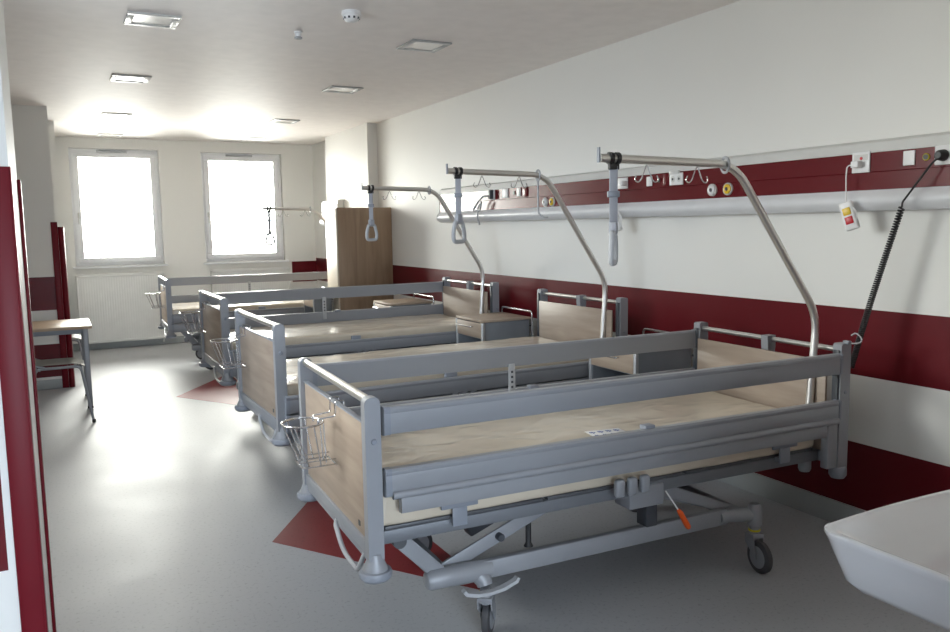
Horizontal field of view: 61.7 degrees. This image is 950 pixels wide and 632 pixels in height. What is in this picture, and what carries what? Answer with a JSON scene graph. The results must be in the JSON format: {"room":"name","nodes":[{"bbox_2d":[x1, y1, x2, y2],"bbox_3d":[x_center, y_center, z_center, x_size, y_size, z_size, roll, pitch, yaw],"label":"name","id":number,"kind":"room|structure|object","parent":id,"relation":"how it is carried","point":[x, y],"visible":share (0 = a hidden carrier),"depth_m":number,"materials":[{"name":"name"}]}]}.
{"room":"hospital room","nodes":[
{"label":"hospital room","id":0,"kind":"room"},
{"bbox_2d":[0,0,52,631],"bbox_3d":[-1.621,-0.008,1.821,1.025,2.860,0.520,-4,7,-28],"label":"wall","id":1,"kind":"structure","parent":0,"point":[10,621],"depth_m":1.88,"materials":[{"name":"paint"}]},
{"bbox_2d":[0,166,48,631],"bbox_3d":[-1.067,0.532,1.899,0.054,1.750,0.060,-4,7,-28],"label":"guard","id":2,"kind":"object","parent":1,"relation":"attached to","point":[14,381],"visible":1,"depth_m":1.84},
{"bbox_2d":[17,179,56,631],"bbox_3d":[-1.301,0.488,2.326,0.074,1.750,0.057,-4,7,-28],"label":"guard","id":3,"kind":"object","parent":1,"relation":"attached to","point":[20,201],"visible":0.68,"depth_m":2.29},
{"bbox_2d":[11,105,61,380],"bbox_3d":[-4.822,-0.650,7.957,1.145,2.860,0.220,-4,7,-28],"label":"wall","id":4,"kind":"structure","parent":0,"point":[30,123],"depth_m":8.02,"materials":[{"name":"paint"}]},
{"bbox_2d":[50,222,68,387],"bbox_3d":[-4.277,-0.108,8.202,0.062,1.710,0.078,-4,7,-28],"label":"guard","id":5,"kind":"object","parent":4,"relation":"attached to","point":[54,228],"visible":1,"depth_m":8.15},
{"bbox_2d":[58,227,75,386],"bbox_3d":[-4.227,-0.087,8.239,0.057,1.660,0.085,-4,7,-28],"label":"guard","id":6,"kind":"object","parent":4,"relation":"attached to","point":[61,236],"visible":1,"depth_m":8.19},
{"bbox_2d":[48,121,63,306],"bbox_3d":[-5.737,-0.837,9.743,1.210,2.860,1.950,-4,7,-28],"label":"wall","id":7,"kind":"structure","parent":0,"point":[50,123],"depth_m":9.06,"materials":[{"name":"paint"}]},
{"bbox_2d":[55,136,316,343],"bbox_3d":[-4.055,-1.069,11.553,3.470,2.860,0.300,-4,7,-28],"label":"wall","id":8,"kind":"structure","parent":0,"point":[179,162],"depth_m":11.34,"materials":[{"name":"paint"}]},
{"bbox_2d":[68,148,167,268],"bbox_3d":[-4.913,-1.474,10.940,1.200,1.610,0.200,-4,7,-28],"label":"window","id":9,"kind":"structure","parent":8,"relation":"in","point":[73,153],"depth_m":10.93,"materials":[{"name":"white plastic"}]},
{"bbox_2d":[96,150,126,152],"bbox_3d":[-4.952,-2.237,10.839,0.380,0.030,0.021,-4,7,-28],"label":"vent","id":10,"kind":"object","parent":9,"relation":"attached to","point":[97,151],"depth_m":10.84,"materials":[{"name":"grey plastic"}]},
{"bbox_2d":[75,272,167,343],"bbox_3d":[-4.837,-0.095,10.992,1.160,0.995,0.128,-4,7,-28],"label":"radiator","id":11,"kind":"object","parent":8,"relation":"attached to","point":[117,307],"visible":0.85,"depth_m":10.91,"materials":[{"name":"white metal"}]},
{"bbox_2d":[77,272,162,275],"bbox_3d":[-4.851,-0.579,10.897,1.070,0.012,0.058,-4,7,-28],"label":"grille","id":12,"kind":"object","parent":11,"relation":"attached to","point":[142,273],"depth_m":10.93,"materials":[{"name":"white metal"}]},
{"bbox_2d":[73,336,184,350],"bbox_3d":[-3.960,0.317,11.571,3.470,0.100,0.012,-4,7,-28],"label":"baseboard","id":13,"kind":"structure","parent":8,"relation":"attached to","point":[179,339],"depth_m":11.13,"materials":[{"name":"grey plastic"}]},
{"bbox_2d":[201,153,288,264],"bbox_3d":[-3.411,-1.582,11.729,1.230,1.600,0.200,-4,7,-28],"label":"window","id":14,"kind":"structure","parent":8,"relation":"in","point":[278,256],"depth_m":11.73,"materials":[{"name":"white plastic"}]},
{"bbox_2d":[225,154,251,156],"bbox_3d":[-3.450,-2.340,11.629,0.380,0.030,0.021,-4,7,-28],"label":"vent","id":15,"kind":"object","parent":14,"relation":"attached to","point":[226,155],"depth_m":11.63,"materials":[{"name":"grey plastic"}]},
{"bbox_2d":[210,267,290,292],"bbox_3d":[-3.282,-0.213,11.809,1.200,0.995,0.128,-4,7,-28],"label":"radiator","id":16,"kind":"object","parent":8,"relation":"attached to","point":[275,285],"visible":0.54,"depth_m":11.69,"materials":[{"name":"white metal"}]},
{"bbox_2d":[212,267,288,270],"bbox_3d":[-3.296,-0.696,11.713,1.110,0.012,0.058,-4,7,-28],"label":"grille","id":17,"kind":"object","parent":16,"relation":"attached to","point":[274,268],"depth_m":11.75,"materials":[{"name":"white metal"}]},
{"bbox_2d":[3,0,740,144],"bbox_3d":[-1.161,-1.847,4.622,5.080,0.150,15.150,-4,7,-28],"label":"ceiling","id":18,"kind":"structure","parent":0,"point":[228,69],"depth_m":5.78,"materials":[{"name":"paint"}]},
{"bbox_2d":[97,133,122,137],"bbox_3d":[-4.775,-2.361,10.409,0.296,0.012,0.296,-4,7,-28],"label":"recessed light","id":19,"kind":"object","parent":18,"relation":"in","point":[99,134],"visible":1,"depth_m":10.40,"materials":[{"name":"white plastic"}]},
{"bbox_2d":[101,112,131,117],"bbox_3d":[-3.887,-2.174,8.626,0.296,0.012,0.296,-4,7,-28],"label":"recessed light","id":20,"kind":"object","parent":18,"relation":"in","point":[112,115],"visible":1,"depth_m":8.62,"materials":[{"name":"white plastic"}]},
{"bbox_2d":[105,114,126,116],"bbox_3d":[-3.887,-2.177,8.625,0.216,0.005,0.216,-4,7,-28],"label":"diffuser","id":21,"kind":"object","parent":20,"relation":"attached to","point":[106,115],"depth_m":8.63,"materials":[{"name":"white plastic"}]},
{"bbox_2d":[110,74,151,83],"bbox_3d":[-2.845,-1.959,6.575,0.296,0.012,0.296,-4,7,-28],"label":"recessed light","id":22,"kind":"object","parent":18,"relation":"in","point":[115,77],"visible":1,"depth_m":6.56,"materials":[{"name":"white plastic"}]},
{"bbox_2d":[116,76,144,81],"bbox_3d":[-2.845,-1.962,6.574,0.216,0.005,0.216,-4,7,-28],"label":"diffuser","id":23,"kind":"object","parent":22,"relation":"attached to","point":[118,78],"depth_m":6.60,"materials":[{"name":"white plastic"}]},
{"bbox_2d":[124,11,181,28],"bbox_3d":[-1.930,-1.769,4.761,0.296,0.012,0.296,-4,7,-28],"label":"recessed light","id":24,"kind":"object","parent":18,"relation":"in","point":[135,18],"visible":1,"depth_m":4.75,"materials":[{"name":"white plastic"}]},
{"bbox_2d":[131,15,172,25],"bbox_3d":[-1.930,-1.772,4.761,0.216,0.005,0.216,-4,7,-28],"label":"diffuser","id":25,"kind":"object","parent":24,"relation":"attached to","point":[142,20],"depth_m":4.77,"materials":[{"name":"white plastic"}]},
{"bbox_2d":[241,137,266,140],"bbox_3d":[-3.078,-2.464,11.075,0.296,0.012,0.296,-4,7,-28],"label":"recessed light","id":26,"kind":"object","parent":18,"relation":"in","point":[245,138],"visible":1,"depth_m":11.01,"materials":[{"name":"metal"}]},
{"bbox_2d":[269,119,299,123],"bbox_3d":[-2.231,-2.278,9.315,0.296,0.012,0.296,-4,7,-28],"label":"recessed light","id":27,"kind":"object","parent":18,"relation":"in","point":[285,121],"visible":1,"depth_m":9.32,"materials":[{"name":"metal"}]},
{"bbox_2d":[275,120,293,122],"bbox_3d":[-2.231,-2.281,9.315,0.216,0.005,0.216,-4,7,-28],"label":"diffuser","id":28,"kind":"object","parent":27,"relation":"attached to","point":[276,121],"depth_m":9.33,"materials":[{"name":"white plastic"}]},
{"bbox_2d":[294,31,302,39],"bbox_3d":[-1.138,-1.804,5.122,0.056,0.048,0.055,-4,7,-28],"label":"ceiling sensor","id":29,"kind":"object","parent":18,"relation":"attached to","point":[297,33],"visible":1,"depth_m":5.11,"materials":[{"name":"white plastic"}]},
{"bbox_2d":[322,85,363,93],"bbox_3d":[-1.207,-2.062,7.255,0.296,0.012,0.296,-4,7,-28],"label":"recessed light","id":30,"kind":"object","parent":18,"relation":"in","point":[333,89],"visible":1,"depth_m":7.24,"materials":[{"name":"metal"}]},
{"bbox_2d":[329,88,355,91],"bbox_3d":[-1.207,-2.065,7.254,0.216,0.005,0.216,-4,7,-28],"label":"diffuser","id":31,"kind":"object","parent":30,"relation":"attached to","point":[330,89],"depth_m":7.27,"materials":[{"name":"white plastic"}]},
{"bbox_2d":[341,9,360,22],"bbox_3d":[-0.724,-1.753,4.665,0.116,0.060,0.116,-4,7,-28],"label":"smoke detector","id":32,"kind":"object","parent":18,"relation":"attached to","point":[349,15],"visible":1,"depth_m":4.63,"materials":[{"name":"white plastic"}]},
{"bbox_2d":[396,39,451,52],"bbox_3d":[-0.357,-1.884,5.553,0.296,0.012,0.296,-4,7,-28],"label":"recessed light","id":33,"kind":"object","parent":18,"relation":"in","point":[420,45],"visible":1,"depth_m":5.54,"materials":[{"name":"metal"}]},
{"bbox_2d":[405,42,441,49],"bbox_3d":[-0.357,-1.886,5.553,0.216,0.005,0.216,-4,7,-28],"label":"diffuser","id":34,"kind":"object","parent":33,"relation":"attached to","point":[413,45],"depth_m":5.56,"materials":[{"name":"white plastic"}]},
{"bbox_2d":[38,343,949,631],"bbox_3d":[-1.113,1.129,4.958,5.080,0.120,15.150,-4,7,-28],"label":"floor","id":35,"kind":"structure","parent":0,"point":[166,511],"depth_m":3.87,"materials":[{"name":"grey plastic"}]},
{"bbox_2d":[32,318,93,408],"bbox_3d":[-4.140,0.470,7.288,1.160,0.762,0.720,-4,7,-28],"label":"table","id":36,"kind":"object","parent":35,"relation":"on","point":[68,326],"visible":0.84,"depth_m":7.23,"materials":[{"name":"brown wood"}]},
{"bbox_2d":[35,357,95,422],"bbox_3d":[-3.557,0.448,6.777,0.523,0.902,0.482,-4,7,-28],"label":"chair","id":37,"kind":"object","parent":35,"relation":"on","point":[39,363],"visible":0.56,"depth_m":6.73,"materials":[{"name":"grey metal"}]},
{"bbox_2d":[72,334,82,359],"bbox_3d":[-4.552,0.282,8.756,0.523,0.820,0.482,-4,7,-25],"label":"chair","id":38,"kind":"object","parent":35,"relation":"on","point":[76,336],"visible":0.14,"depth_m":8.70,"materials":[{"name":"beige wood"}]},
{"bbox_2d":[177,376,238,404],"bbox_3d":[-2.576,0.765,7.850,0.695,0.001,2.130,-4,7,-28],"label":"trim","id":39,"kind":"structure","parent":35,"relation":"on","point":[212,391],"depth_m":7.84,"materials":[{"name":"red plastic"}]},
{"bbox_2d":[158,271,327,369],"bbox_3d":[-2.591,0.002,9.814,2.397,1.074,1.063,-4,7,-26],"label":"hospital bed","id":40,"kind":"object","parent":35,"relation":"on","point":[173,323],"visible":0.32,"depth_m":9.70,"materials":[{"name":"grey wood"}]},
{"bbox_2d":[145,285,164,308],"bbox_3d":[-3.635,-0.220,9.081,0.236,0.256,0.174,-4,7,-26],"label":"wire basket","id":41,"kind":"object","parent":40,"relation":"hanging from","point":[157,292],"visible":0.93,"depth_m":9.09,"materials":[{"name":"silver metal"}]},
{"bbox_2d":[172,300,303,313],"bbox_3d":[-2.614,-0.108,9.791,2.174,0.156,0.877,-4,7,-26],"label":"mattress","id":42,"kind":"object","parent":40,"relation":"on","point":[189,306],"visible":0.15,"depth_m":9.38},
{"bbox_2d":[262,205,325,244],"bbox_3d":[-1.954,-0.636,9.645,1.170,1.413,0.060,-4,7,-26],"label":"pole","id":43,"kind":"object","parent":40,"relation":"on","point":[310,209],"depth_m":9.39,"materials":[{"name":"metal"}]},
{"bbox_2d":[304,287,333,312],"bbox_3d":[-1.848,0.124,9.393,0.251,0.903,0.429,-4,7,-28],"label":"base cabinet","id":44,"kind":"object","parent":35,"relation":"on","point":[314,305],"visible":0.03,"depth_m":9.23,"materials":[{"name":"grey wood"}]},
{"bbox_2d":[198,277,498,388],"bbox_3d":[-1.072,0.289,6.906,2.397,1.110,1.063,-4,7,-28],"label":"hospital bed","id":45,"kind":"object","parent":35,"relation":"on","point":[216,322],"visible":0.36,"depth_m":6.96,"materials":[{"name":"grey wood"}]},
{"bbox_2d":[179,301,209,333],"bbox_3d":[-2.309,0.010,6.542,0.236,0.256,0.174,-4,7,-28],"label":"wire basket","id":46,"kind":"object","parent":45,"relation":"hanging from","point":[198,310],"visible":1,"depth_m":6.54,"materials":[{"name":"silver metal"}]},
{"bbox_2d":[230,314,455,349],"bbox_3d":[-1.094,0.161,6.880,2.174,0.157,0.878,-4,7,-28],"label":"mattress","id":47,"kind":"object","parent":45,"relation":"on","point":[304,333],"visible":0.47,"depth_m":6.75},
{"bbox_2d":[361,183,484,313],"bbox_3d":[-0.410,-0.392,6.765,1.121,1.455,0.060,-4,7,-28],"label":"pole","id":48,"kind":"object","parent":45,"relation":"on","point":[429,190],"depth_m":6.66,"materials":[{"name":"metal"}]},
{"bbox_2d":[325,207,393,310],"bbox_3d":[-1.381,-0.367,9.526,0.707,1.835,0.395,-4,7,-28],"label":"wardrobe","id":49,"kind":"object","parent":35,"relation":"on","point":[352,260],"visible":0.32,"depth_m":9.31,"materials":[{"name":"brown wood"}]},
{"bbox_2d":[272,501,479,589],"bbox_3d":[-0.727,1.140,4.266,0.720,0.001,2.170,-4,7,-28],"label":"trim","id":50,"kind":"structure","parent":35,"relation":"on","point":[312,527],"depth_m":4.09,"materials":[{"name":"red plastic"}]},
{"bbox_2d":[373,293,433,307],"bbox_3d":[-0.745,0.240,8.213,0.502,0.903,0.511,-4,7,-28],"label":"base cabinet","id":51,"kind":"object","parent":35,"relation":"on","point":[413,301],"visible":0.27,"depth_m":8.07,"materials":[{"name":"brown wood"}]},
{"bbox_2d":[374,298,431,305],"bbox_3d":[-0.742,-0.145,8.174,0.462,0.022,0.466,-4,7,-28],"label":"countertop","id":52,"kind":"structure","parent":51,"relation":"on","point":[407,301],"depth_m":8.07,"materials":[{"name":"brown wood"}]},
{"bbox_2d":[234,289,627,446],"bbox_3d":[-0.262,0.464,5.238,2.397,1.110,1.063,-4,7,-28],"label":"hospital bed","id":53,"kind":"object","parent":35,"relation":"on","point":[262,386],"visible":0.34,"depth_m":4.81,"materials":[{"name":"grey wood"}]},
{"bbox_2d":[210,324,250,369],"bbox_3d":[-1.496,0.187,4.865,0.236,0.256,0.174,-4,7,-28],"label":"wire basket","id":54,"kind":"object","parent":53,"relation":"hanging from","point":[235,339],"visible":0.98,"depth_m":4.86,"materials":[{"name":"silver metal"}]},
{"bbox_2d":[286,336,588,395],"bbox_3d":[-0.284,0.336,5.213,2.174,0.156,0.878,-4,7,-28],"label":"mattress","id":55,"kind":"object","parent":53,"relation":"on","point":[291,364],"visible":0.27,"depth_m":5.22,"materials":[{"name":"beige fabric"}]},
{"bbox_2d":[446,164,607,337],"bbox_3d":[0.368,-0.217,5.082,1.196,1.461,0.066,-4,7,-28],"label":"pole","id":56,"kind":"object","parent":53,"relation":"on","point":[538,176],"depth_m":5.00,"materials":[{"name":"metal"}]},
{"bbox_2d":[455,306,532,343],"bbox_3d":[0.145,0.396,6.701,0.502,0.903,0.511,-4,7,-28],"label":"base cabinet","id":57,"kind":"object","parent":35,"relation":"on","point":[501,325],"visible":0.27,"depth_m":6.53,"materials":[{"name":"brown wood"}]},
{"bbox_2d":[456,312,530,322],"bbox_3d":[0.148,0.011,6.662,0.462,0.022,0.466,-4,7,-28],"label":"countertop","id":58,"kind":"structure","parent":57,"relation":"on","point":[496,316],"depth_m":6.57,"materials":[{"name":"brown wood"}]},
{"bbox_2d":[297,322,850,631],"bbox_3d":[0.471,0.665,3.706,2.402,1.030,1.073,-4,7,-25],"label":"hospital bed","id":59,"kind":"object","parent":35,"relation":"on","point":[352,491],"visible":0.91,"depth_m":3.26,"materials":[{"name":"grey metal"}]},
{"bbox_2d":[281,396,344,469],"bbox_3d":[-0.637,0.452,3.108,0.236,0.256,0.174,-4,7,-25],"label":"wire basket","id":60,"kind":"object","parent":59,"relation":"hanging from","point":[319,423],"visible":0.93,"depth_m":3.10,"materials":[{"name":"silver metal"}]},
{"bbox_2d":[381,391,813,525],"bbox_3d":[0.447,0.577,3.690,2.173,0.156,0.877,-4,7,-25],"label":"mattress","id":61,"kind":"object","parent":59,"relation":"on","point":[405,448],"visible":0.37,"depth_m":3.56,"materials":[{"name":"beige wood"}]},
{"bbox_2d":[585,428,623,435],"bbox_3d":[0.586,0.516,3.509,0.170,0.004,0.120,-3,7,-20],"label":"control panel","id":62,"kind":"object","parent":61,"relation":"on","point":[612,430],"visible":0.54,"depth_m":3.53,"materials":[{"name":"white plastic"}]},
{"bbox_2d":[597,147,818,403],"bbox_3d":[1.067,0.022,3.515,1.256,1.475,0.130,-4,7,-25],"label":"pole","id":63,"kind":"object","parent":59,"relation":"on","point":[604,158],"depth_m":3.41,"materials":[{"name":"metal"}]},
{"bbox_2d":[798,447,811,471],"bbox_3d":[1.589,0.644,3.832,0.060,0.210,0.059,-4,7,-25],"label":"socket","id":64,"kind":"object","parent":59,"relation":"attached to","point":[806,466],"depth_m":3.81,"materials":[{"name":"grey plastic"}]},
{"bbox_2d":[843,333,862,344],"bbox_3d":[1.750,0.106,3.687,0.036,0.057,0.080,-4,7,-28],"label":"hook","id":65,"kind":"object","parent":59,"relation":"attached to","point":[847,342],"visible":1,"depth_m":3.69,"materials":[{"name":"metal"}]},
{"bbox_2d":[589,328,692,378],"bbox_3d":[1.045,0.564,5.087,0.502,0.903,0.511,-4,7,-28],"label":"base cabinet","id":66,"kind":"object","parent":35,"relation":"on","point":[602,367],"visible":0.09,"depth_m":4.89,"materials":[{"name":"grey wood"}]},
{"bbox_2d":[312,0,949,510],"bbox_3d":[0.253,-0.664,7.359,0.200,2.860,11.780,-4,7,-28],"label":"wall","id":67,"kind":"structure","parent":0,"point":[742,77],"depth_m":4.62,"materials":[{"name":"paint"}]},
{"bbox_2d":[320,199,343,225],"bbox_3d":[-1.953,-1.404,10.829,0.130,0.342,0.688,-4,7,-28],"label":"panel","id":68,"kind":"object","parent":67,"relation":"attached to","point":[339,203],"visible":0.5,"depth_m":10.79,"materials":[{"name":"white plastic"}]},
{"bbox_2d":[325,123,378,207],"bbox_3d":[-1.623,-0.993,10.535,0.124,2.860,1.680,-4,7,-28],"label":"pillar","id":69,"kind":"structure","parent":67,"relation":"attached to","point":[350,154],"depth_m":10.15,"materials":[{"name":"paint"}]},
{"bbox_2d":[437,131,949,222],"bbox_3d":[1.105,-0.835,5.354,0.130,0.342,6.138,-4,7,-28],"label":"panel","id":70,"kind":"object","parent":67,"relation":"attached to","point":[809,179],"visible":0.95,"depth_m":4.42,"materials":[{"name":"white plastic"}]},
{"bbox_2d":[473,190,492,224],"bbox_3d":[0.065,-0.971,7.141,0.043,0.309,0.283,-6,8,-40],"label":"plug","id":71,"kind":"object","parent":70,"relation":"attached to","point":[490,192],"visible":1,"depth_m":7.14,"materials":[{"name":"grey plastic"}]},
{"bbox_2d":[523,187,527,196],"bbox_3d":[0.415,-1.023,6.566,0.008,0.078,0.070,-4,7,-28],"label":"socket","id":72,"kind":"object","parent":70,"relation":"attached to","point":[525,190],"depth_m":6.56,"materials":[{"name":"plastic"}]},
{"bbox_2d":[542,197,547,206],"bbox_3d":[0.550,-0.904,6.308,0.024,0.072,0.072,-4,7,-28],"label":"outlet","id":73,"kind":"object","parent":70,"relation":"attached to","point":[544,199],"depth_m":6.30,"materials":[{"name":"grey plastic"}]},
{"bbox_2d":[549,197,554,205],"bbox_3d":[0.601,-0.893,6.223,0.014,0.072,0.072,-4,7,-28],"label":"outlet","id":74,"kind":"object","parent":70,"relation":"attached to","point":[551,199],"depth_m":6.21,"materials":[{"name":"yellow plastic"}]},
{"bbox_2d":[618,181,626,230],"bbox_3d":[0.980,-0.746,5.431,0.073,0.345,0.119,-6,8,-39],"label":"handset","id":75,"kind":"object","parent":70,"relation":"attached to","point":[621,183],"visible":0.42,"depth_m":5.40,"materials":[{"name":"white plastic"}]},
{"bbox_2d":[663,174,669,185],"bbox_3d":[1.218,-0.866,5.059,0.008,0.075,0.060,-4,7,-28],"label":"socket","id":76,"kind":"object","parent":70,"relation":"attached to","point":[666,177],"depth_m":5.05,"materials":[{"name":"plastic"}]},
{"bbox_2d":[669,170,679,174],"bbox_3d":[1.250,-0.900,4.987,0.014,0.024,0.090,-4,7,-28],"label":"switch","id":77,"kind":"object","parent":70,"relation":"attached to","point":[671,172],"depth_m":4.98,"materials":[{"name":"white plastic"}]},
{"bbox_2d":[707,184,716,195],"bbox_3d":[1.404,-0.747,4.715,0.014,0.072,0.072,-4,7,-28],"label":"outlet","id":78,"kind":"object","parent":70,"relation":"attached to","point":[711,188],"depth_m":4.70,"materials":[{"name":"grey plastic"}]},
{"bbox_2d":[723,183,732,194],"bbox_3d":[1.462,-0.735,4.605,0.014,0.072,0.072,-4,7,-28],"label":"outlet","id":79,"kind":"object","parent":70,"relation":"attached to","point":[727,187],"depth_m":4.59,"materials":[{"name":"yellow plastic"}]},
{"bbox_2d":[839,161,862,230],"bbox_3d":[1.822,-0.578,3.846,0.081,0.335,0.099,-4,7,-28],"label":"handset","id":80,"kind":"object","parent":70,"relation":"attached to","point":[848,211],"visible":1,"depth_m":3.83,"materials":[{"name":"white plastic"}]},
{"bbox_2d":[851,149,948,368],"bbox_3d":[1.927,-0.238,3.640,0.055,1.007,0.382,-7,9,-44],"label":"coiled cord","id":81,"kind":"object","parent":70,"relation":"attached to","point":[941,155],"visible":0.94,"depth_m":3.67,"materials":[{"name":"black plastic"}]},
{"bbox_2d":[717,473,864,521],"bbox_3d":[0.870,0.836,6.171,0.012,0.125,8.660,-4,7,-28],"label":"baseboard","id":82,"kind":"structure","parent":67,"relation":"attached to","point":[819,506],"depth_m":4.45,"materials":[{"name":"grey plastic"}]},
{"bbox_3d":[2.048,-0.049,1.655,2.400,2.860,0.200,-4,7,-28],"label":"wall","id":83,"kind":"structure","parent":0,"visible":0},
{"bbox_2d":[824,489,949,630],"bbox_3d":[1.269,0.677,1.830,0.620,0.579,0.690,-4,7,-28],"label":"washbasin","id":84,"kind":"object","parent":83,"relation":"attached to","point":[897,555],"visible":1,"depth_m":1.94,"materials":[{"name":"white ceramic"}]},
{"bbox_3d":[-3.281,-0.187,3.637,0.200,2.860,15.100,-4,7,-28],"label":"wall","id":85,"kind":"structure","parent":0,"visible":0},
{"bbox_2d":[37,378,62,389],"bbox_3d":[-4.792,0.721,8.109,1.157,0.100,0.232,-4,7,-28],"label":"baseboard","id":86,"kind":"structure","parent":85,"relation":"attached to","point":[52,383],"depth_m":8.20,"materials":[{"name":"grey plastic"}]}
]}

